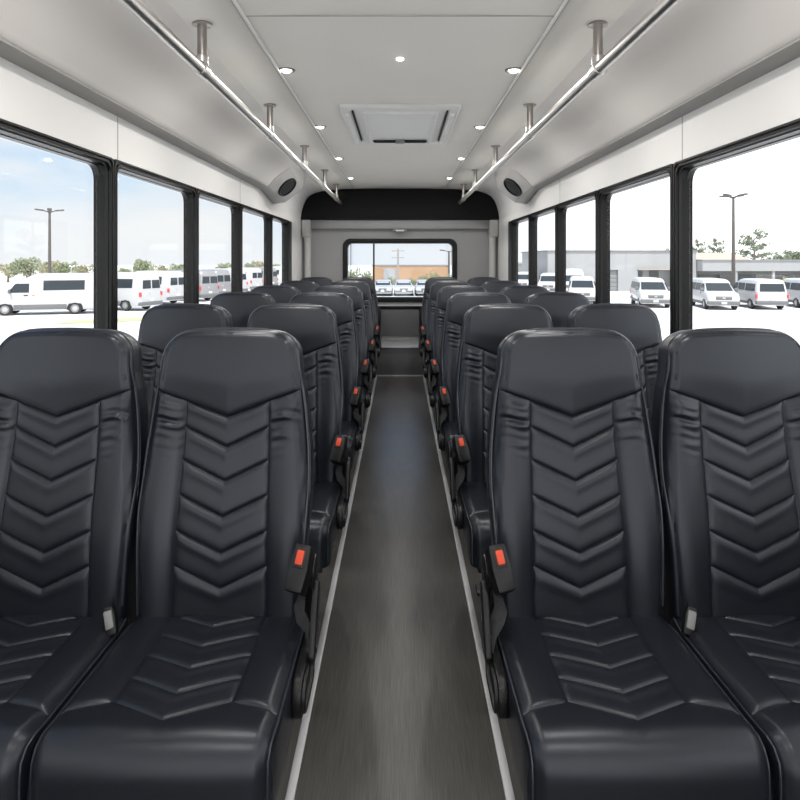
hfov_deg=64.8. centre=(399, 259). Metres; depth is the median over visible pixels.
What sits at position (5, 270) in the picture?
tree
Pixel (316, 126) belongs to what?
recessed light
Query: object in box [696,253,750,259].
roofed building
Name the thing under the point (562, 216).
trim
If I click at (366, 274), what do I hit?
shrub
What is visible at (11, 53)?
trim
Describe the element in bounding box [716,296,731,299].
grille
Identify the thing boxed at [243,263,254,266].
tree
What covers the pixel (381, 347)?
trim
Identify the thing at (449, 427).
seat cushion
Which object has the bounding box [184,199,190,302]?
trim
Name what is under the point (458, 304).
seat
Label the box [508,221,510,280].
trim
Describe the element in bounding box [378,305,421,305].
trim
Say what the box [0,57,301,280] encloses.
wall
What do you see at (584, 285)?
van
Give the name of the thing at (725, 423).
seat
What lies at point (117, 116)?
trim
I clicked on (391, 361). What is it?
trim
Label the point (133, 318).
road marking
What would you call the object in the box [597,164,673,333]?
window
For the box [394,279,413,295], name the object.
car
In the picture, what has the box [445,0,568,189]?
trim
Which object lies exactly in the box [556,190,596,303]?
window
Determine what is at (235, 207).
window
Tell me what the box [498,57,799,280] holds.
wall
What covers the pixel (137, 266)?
tree
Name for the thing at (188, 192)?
window
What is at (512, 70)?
recessed light
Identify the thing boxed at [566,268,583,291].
van
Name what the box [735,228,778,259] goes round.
tree
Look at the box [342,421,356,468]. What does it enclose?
seat cushion
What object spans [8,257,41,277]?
tree
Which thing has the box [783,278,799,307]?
van
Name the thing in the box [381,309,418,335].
panel
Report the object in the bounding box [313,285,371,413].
seat
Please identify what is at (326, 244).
wall
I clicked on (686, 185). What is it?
trim
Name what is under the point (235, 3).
trim
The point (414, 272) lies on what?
building
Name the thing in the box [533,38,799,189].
trim
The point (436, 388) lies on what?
seat cushion
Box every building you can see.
[371,265,447,282]
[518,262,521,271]
[521,250,697,290]
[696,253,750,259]
[696,260,799,282]
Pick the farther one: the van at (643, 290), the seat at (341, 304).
the van at (643, 290)
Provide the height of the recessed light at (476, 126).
0.017 m
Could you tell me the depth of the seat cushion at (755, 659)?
1.40 m
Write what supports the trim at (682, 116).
attached to the wall at (771, 100)
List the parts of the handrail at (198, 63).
post, post, post, post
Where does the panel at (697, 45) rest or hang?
attached to the wall at (771, 100)
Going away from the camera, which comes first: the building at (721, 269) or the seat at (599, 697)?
the seat at (599, 697)
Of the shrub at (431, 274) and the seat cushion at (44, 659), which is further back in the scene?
the shrub at (431, 274)
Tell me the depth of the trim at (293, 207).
7.43 m
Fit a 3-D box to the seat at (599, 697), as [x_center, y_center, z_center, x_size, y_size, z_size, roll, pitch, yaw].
[0.447,0.786,1.494,0.503,1.197,0.694,0,0,0]
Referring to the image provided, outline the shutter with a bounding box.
[383,268,394,282]
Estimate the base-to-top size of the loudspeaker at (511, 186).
0.166 m
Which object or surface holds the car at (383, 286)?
on the ground
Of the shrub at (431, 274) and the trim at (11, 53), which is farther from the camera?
the shrub at (431, 274)
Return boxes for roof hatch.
[339,104,460,144]
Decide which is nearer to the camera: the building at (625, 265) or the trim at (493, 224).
the trim at (493, 224)
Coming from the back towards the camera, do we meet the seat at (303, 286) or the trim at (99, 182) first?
the seat at (303, 286)
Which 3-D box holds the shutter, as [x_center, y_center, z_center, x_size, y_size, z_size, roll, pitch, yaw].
[-1.400,2.065,83.945,1.600,1.900,0.090,0,0,0]
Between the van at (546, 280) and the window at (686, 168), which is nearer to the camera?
the window at (686, 168)
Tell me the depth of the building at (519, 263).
98.00 m
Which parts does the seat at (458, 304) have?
recline lever, backrest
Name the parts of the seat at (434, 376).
recline lever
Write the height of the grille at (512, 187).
0.141 m
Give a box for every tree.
[0,264,21,281]
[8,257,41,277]
[35,260,59,272]
[52,261,79,272]
[72,264,93,272]
[118,267,131,271]
[131,259,153,271]
[150,264,168,270]
[168,263,183,270]
[215,263,230,267]
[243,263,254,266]
[251,260,263,266]
[693,239,706,252]
[707,238,724,252]
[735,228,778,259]
[764,255,789,259]
[780,249,799,259]
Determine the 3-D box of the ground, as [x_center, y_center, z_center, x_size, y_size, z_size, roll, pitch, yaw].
[0.000,3.315,170.000,600.000,0.001,460.000,0,0,0]
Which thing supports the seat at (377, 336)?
on the floor
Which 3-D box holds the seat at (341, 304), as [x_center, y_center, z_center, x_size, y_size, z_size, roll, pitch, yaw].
[-0.447,0.786,3.454,0.503,1.197,0.694,0,0,0]
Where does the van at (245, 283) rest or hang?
on the ground
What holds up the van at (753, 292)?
on the ground
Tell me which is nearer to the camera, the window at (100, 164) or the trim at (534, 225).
the window at (100, 164)
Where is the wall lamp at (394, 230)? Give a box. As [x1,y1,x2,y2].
[393,229,406,231]
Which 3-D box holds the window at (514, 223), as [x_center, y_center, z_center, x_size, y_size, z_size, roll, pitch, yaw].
[1.284,0.040,6.590,0.072,0.970,0.972,0,0,0]
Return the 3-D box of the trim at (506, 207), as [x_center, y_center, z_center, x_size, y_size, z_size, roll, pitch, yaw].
[1.135,-0.703,7.177,0.270,0.375,2.044,0,0,0]
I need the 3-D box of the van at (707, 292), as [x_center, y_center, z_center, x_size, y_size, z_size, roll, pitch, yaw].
[21.840,2.305,44.048,2.390,2.020,5.526,0,0,12]
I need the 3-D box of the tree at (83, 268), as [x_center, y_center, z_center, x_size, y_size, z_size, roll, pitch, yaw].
[-48.543,1.973,96.799,3.534,2.731,3.363,0,0,-39]
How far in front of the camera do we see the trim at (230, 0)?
2.97 m
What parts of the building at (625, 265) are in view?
garage door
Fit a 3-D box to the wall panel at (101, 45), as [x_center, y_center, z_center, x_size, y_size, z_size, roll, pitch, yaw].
[-1.035,-0.785,2.425,0.470,0.260,7.450,0,0,0]
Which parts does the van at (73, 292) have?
sill panel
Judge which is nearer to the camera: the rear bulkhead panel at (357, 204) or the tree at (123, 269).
the rear bulkhead panel at (357, 204)
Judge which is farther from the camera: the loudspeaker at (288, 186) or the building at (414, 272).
the building at (414, 272)
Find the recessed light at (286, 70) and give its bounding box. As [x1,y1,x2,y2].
[279,67,294,73]
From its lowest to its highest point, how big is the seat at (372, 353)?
1.197 m
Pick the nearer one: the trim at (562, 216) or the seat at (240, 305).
the seat at (240, 305)
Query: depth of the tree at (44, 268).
92.01 m
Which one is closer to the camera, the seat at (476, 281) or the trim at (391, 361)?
the seat at (476, 281)
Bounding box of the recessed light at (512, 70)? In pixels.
[505,67,520,73]
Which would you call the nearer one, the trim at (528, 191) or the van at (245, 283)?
the trim at (528, 191)
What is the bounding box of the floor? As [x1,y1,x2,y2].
[276,376,523,799]
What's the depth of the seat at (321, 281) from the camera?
6.93 m
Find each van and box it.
[0,273,93,315]
[118,272,162,310]
[136,271,183,302]
[175,270,219,299]
[199,269,230,293]
[213,268,247,291]
[243,268,263,290]
[245,267,278,285]
[273,266,281,283]
[518,271,527,284]
[537,273,554,290]
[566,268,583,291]
[566,276,594,303]
[630,277,669,307]
[693,278,740,309]
[733,278,788,308]
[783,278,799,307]
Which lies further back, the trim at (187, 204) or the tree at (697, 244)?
the tree at (697, 244)
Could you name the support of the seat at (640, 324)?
on the floor
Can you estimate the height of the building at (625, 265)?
4.360 m
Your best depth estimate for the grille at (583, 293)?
46.46 m
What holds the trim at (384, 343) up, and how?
attached to the wall at (326, 244)
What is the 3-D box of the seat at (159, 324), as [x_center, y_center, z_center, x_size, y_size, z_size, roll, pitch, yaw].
[-0.930,0.786,2.474,0.462,1.197,0.694,0,0,0]
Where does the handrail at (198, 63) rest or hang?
attached to the ceiling
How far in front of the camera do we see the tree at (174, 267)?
85.77 m
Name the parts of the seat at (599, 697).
recline lever, backrest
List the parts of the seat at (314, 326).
backrest, recline lever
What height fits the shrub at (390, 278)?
1.484 m
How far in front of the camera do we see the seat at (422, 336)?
6.90 m
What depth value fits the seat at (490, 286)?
5.75 m
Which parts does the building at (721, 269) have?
post, post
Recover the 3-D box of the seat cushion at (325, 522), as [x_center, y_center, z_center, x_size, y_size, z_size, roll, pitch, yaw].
[-0.468,0.971,2.391,0.462,0.152,0.528,0,0,0]
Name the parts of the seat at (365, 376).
recline lever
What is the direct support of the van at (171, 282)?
on the ground
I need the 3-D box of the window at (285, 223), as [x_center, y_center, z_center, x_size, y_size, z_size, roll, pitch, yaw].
[-1.284,0.040,6.615,0.072,0.970,0.922,0,0,0]
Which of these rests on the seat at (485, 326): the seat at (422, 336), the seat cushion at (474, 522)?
the seat cushion at (474, 522)
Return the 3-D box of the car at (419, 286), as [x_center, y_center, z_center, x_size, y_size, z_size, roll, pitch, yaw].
[2.300,2.600,59.757,1.832,1.430,4.637,0,0,0]
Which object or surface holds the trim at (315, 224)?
attached to the wall at (326, 244)
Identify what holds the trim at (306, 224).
attached to the wall at (326, 244)
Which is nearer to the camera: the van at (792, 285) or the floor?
the floor
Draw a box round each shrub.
[348,267,360,276]
[361,270,372,277]
[388,276,395,284]
[429,271,440,277]
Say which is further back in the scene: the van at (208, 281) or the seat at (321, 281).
the van at (208, 281)
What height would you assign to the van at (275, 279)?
2.500 m
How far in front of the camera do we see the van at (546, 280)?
61.41 m
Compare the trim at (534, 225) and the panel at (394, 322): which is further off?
the panel at (394, 322)
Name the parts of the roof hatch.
rail, hatch lid, handle, rail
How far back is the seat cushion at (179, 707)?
1.25 m
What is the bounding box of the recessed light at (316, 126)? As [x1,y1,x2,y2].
[315,125,325,128]
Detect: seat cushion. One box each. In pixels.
[0,615,129,799]
[31,615,304,799]
[308,482,340,568]
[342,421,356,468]
[358,386,365,413]
[434,386,441,413]
[443,421,457,468]
[459,482,491,568]
[496,615,768,799]
[670,615,799,799]
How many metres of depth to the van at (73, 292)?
38.12 m
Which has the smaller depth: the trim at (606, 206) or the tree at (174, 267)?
the trim at (606, 206)
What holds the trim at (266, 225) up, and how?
attached to the wall at (28, 100)
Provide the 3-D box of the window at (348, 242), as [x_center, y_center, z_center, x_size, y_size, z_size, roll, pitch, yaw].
[0.000,0.135,8.213,1.484,0.824,0.093,0,0,0]
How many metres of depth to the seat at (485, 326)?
2.64 m
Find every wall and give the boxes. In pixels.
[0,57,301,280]
[302,229,497,339]
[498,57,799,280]
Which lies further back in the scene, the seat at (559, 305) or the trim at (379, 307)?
the trim at (379, 307)
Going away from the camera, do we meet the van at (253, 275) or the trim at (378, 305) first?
the trim at (378, 305)
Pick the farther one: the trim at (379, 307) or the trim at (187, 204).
the trim at (379, 307)
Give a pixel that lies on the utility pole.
(397, 250)
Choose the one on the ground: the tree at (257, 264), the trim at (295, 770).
the tree at (257, 264)
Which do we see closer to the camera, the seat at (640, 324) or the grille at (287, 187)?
the seat at (640, 324)
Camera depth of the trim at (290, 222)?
7.23 m
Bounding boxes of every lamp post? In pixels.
[35,208,63,272]
[440,250,450,274]
[719,193,747,285]
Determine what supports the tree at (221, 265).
on the ground
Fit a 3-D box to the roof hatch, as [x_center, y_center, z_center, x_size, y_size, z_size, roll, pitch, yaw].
[0.000,-0.893,4.310,0.720,0.044,1.220,0,0,0]
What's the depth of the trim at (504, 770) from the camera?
2.27 m
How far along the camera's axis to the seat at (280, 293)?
4.66 m
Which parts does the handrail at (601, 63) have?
post, post, post, post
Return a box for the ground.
[0,265,799,344]
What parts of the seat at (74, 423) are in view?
backrest, latch plate, seat frame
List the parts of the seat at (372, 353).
recline lever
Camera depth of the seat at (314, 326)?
2.64 m
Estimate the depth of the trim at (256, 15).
2.35 m
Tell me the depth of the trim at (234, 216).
4.93 m
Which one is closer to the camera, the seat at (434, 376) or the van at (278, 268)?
the seat at (434, 376)
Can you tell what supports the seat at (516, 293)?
on the floor
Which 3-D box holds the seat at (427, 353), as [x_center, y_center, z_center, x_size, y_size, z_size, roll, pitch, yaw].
[0.447,0.786,5.524,0.503,1.197,0.694,0,0,0]
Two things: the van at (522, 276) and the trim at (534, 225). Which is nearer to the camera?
the trim at (534, 225)
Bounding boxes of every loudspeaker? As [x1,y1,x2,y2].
[278,178,296,195]
[503,178,521,195]
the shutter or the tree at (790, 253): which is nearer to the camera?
the shutter
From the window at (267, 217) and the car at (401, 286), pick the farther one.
the car at (401, 286)
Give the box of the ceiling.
[165,0,634,190]
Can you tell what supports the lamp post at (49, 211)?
on the ground
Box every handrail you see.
[118,0,341,203]
[458,0,681,203]
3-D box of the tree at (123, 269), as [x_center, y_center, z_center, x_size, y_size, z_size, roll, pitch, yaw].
[-37.556,2.142,85.991,2.236,2.388,2.350,0,0,-13]
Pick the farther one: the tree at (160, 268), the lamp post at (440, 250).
the tree at (160, 268)
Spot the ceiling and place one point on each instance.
(336, 61)
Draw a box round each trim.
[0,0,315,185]
[0,38,266,189]
[94,174,104,328]
[117,116,117,159]
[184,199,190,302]
[230,0,353,188]
[231,0,354,189]
[232,213,236,291]
[246,15,553,16]
[262,167,305,203]
[264,222,268,285]
[270,177,320,219]
[285,376,376,799]
[289,221,291,280]
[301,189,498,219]
[302,220,311,277]
[311,220,488,228]
[376,347,423,375]
[376,348,423,374]
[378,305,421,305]
[378,306,421,325]
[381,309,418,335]
[381,340,418,346]
[423,376,514,799]
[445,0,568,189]
[479,177,529,219]
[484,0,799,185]
[488,220,497,277]
[494,167,537,203]
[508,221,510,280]
[532,221,536,285]
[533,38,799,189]
[560,213,565,291]
[603,201,609,302]
[682,116,682,159]
[682,178,691,329]
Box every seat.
[0,327,148,799]
[29,327,319,799]
[138,303,232,428]
[210,292,275,327]
[247,303,350,572]
[251,285,300,303]
[280,280,318,292]
[289,292,363,468]
[301,277,332,286]
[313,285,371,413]
[330,280,377,379]
[342,277,381,357]
[418,277,457,357]
[422,280,469,379]
[428,285,486,413]
[436,292,510,468]
[449,303,552,595]
[467,277,498,286]
[480,327,770,799]
[481,280,519,292]
[499,285,548,303]
[524,292,589,327]
[567,303,661,428]
[651,327,799,799]
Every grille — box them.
[281,181,294,194]
[505,181,518,194]
[576,292,589,295]
[648,295,663,298]
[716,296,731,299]
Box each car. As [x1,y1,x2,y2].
[375,279,392,295]
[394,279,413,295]
[414,279,426,295]
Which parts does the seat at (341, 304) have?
backrest, recline lever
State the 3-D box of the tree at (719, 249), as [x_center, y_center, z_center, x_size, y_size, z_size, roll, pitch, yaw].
[51.265,-0.198,101.880,4.270,7.044,3.678,0,0,43]
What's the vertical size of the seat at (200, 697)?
1.197 m
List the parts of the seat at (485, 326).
recline lever, leg, backrest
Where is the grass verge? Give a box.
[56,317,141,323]
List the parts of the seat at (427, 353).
recline lever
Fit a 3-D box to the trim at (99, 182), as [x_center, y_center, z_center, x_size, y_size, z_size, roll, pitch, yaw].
[-1.294,0.050,2.757,0.041,0.990,0.100,0,0,0]
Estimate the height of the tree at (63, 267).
3.216 m
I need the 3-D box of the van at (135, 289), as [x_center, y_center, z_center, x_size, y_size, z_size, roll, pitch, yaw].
[-19.117,2.065,42.425,6.125,2.500,2.390,0,0,20]
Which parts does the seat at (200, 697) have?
backrest, recline lever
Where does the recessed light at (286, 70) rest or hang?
in the ceiling
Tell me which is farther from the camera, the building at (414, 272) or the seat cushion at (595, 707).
the building at (414, 272)
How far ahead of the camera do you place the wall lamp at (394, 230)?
8.07 m
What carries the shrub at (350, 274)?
on the ground
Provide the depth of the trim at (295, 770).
2.27 m
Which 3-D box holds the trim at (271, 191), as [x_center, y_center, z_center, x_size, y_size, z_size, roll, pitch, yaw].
[-1.099,-0.725,6.171,0.332,0.337,1.137,0,0,0]
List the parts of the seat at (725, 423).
seat frame, latch plate, backrest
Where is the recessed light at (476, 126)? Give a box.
[474,125,484,128]
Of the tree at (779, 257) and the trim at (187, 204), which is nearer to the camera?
the trim at (187, 204)
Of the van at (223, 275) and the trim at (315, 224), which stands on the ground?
the van at (223, 275)
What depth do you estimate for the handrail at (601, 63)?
2.40 m
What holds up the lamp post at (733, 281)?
on the ground
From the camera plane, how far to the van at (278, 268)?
78.44 m
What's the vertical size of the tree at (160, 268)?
2.757 m
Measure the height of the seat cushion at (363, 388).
0.152 m
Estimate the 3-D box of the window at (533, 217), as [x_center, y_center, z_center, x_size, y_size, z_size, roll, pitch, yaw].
[1.284,0.040,5.575,0.072,0.970,1.042,0,0,0]
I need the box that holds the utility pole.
[392,249,403,279]
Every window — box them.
[0,118,113,329]
[113,159,196,329]
[197,188,241,303]
[241,204,271,291]
[272,215,288,284]
[343,239,456,301]
[511,214,528,284]
[529,205,555,291]
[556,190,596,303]
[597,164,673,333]
[673,118,799,332]
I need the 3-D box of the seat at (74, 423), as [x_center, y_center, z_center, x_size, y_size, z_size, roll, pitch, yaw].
[-0.930,0.786,1.494,0.462,1.197,0.694,0,0,0]

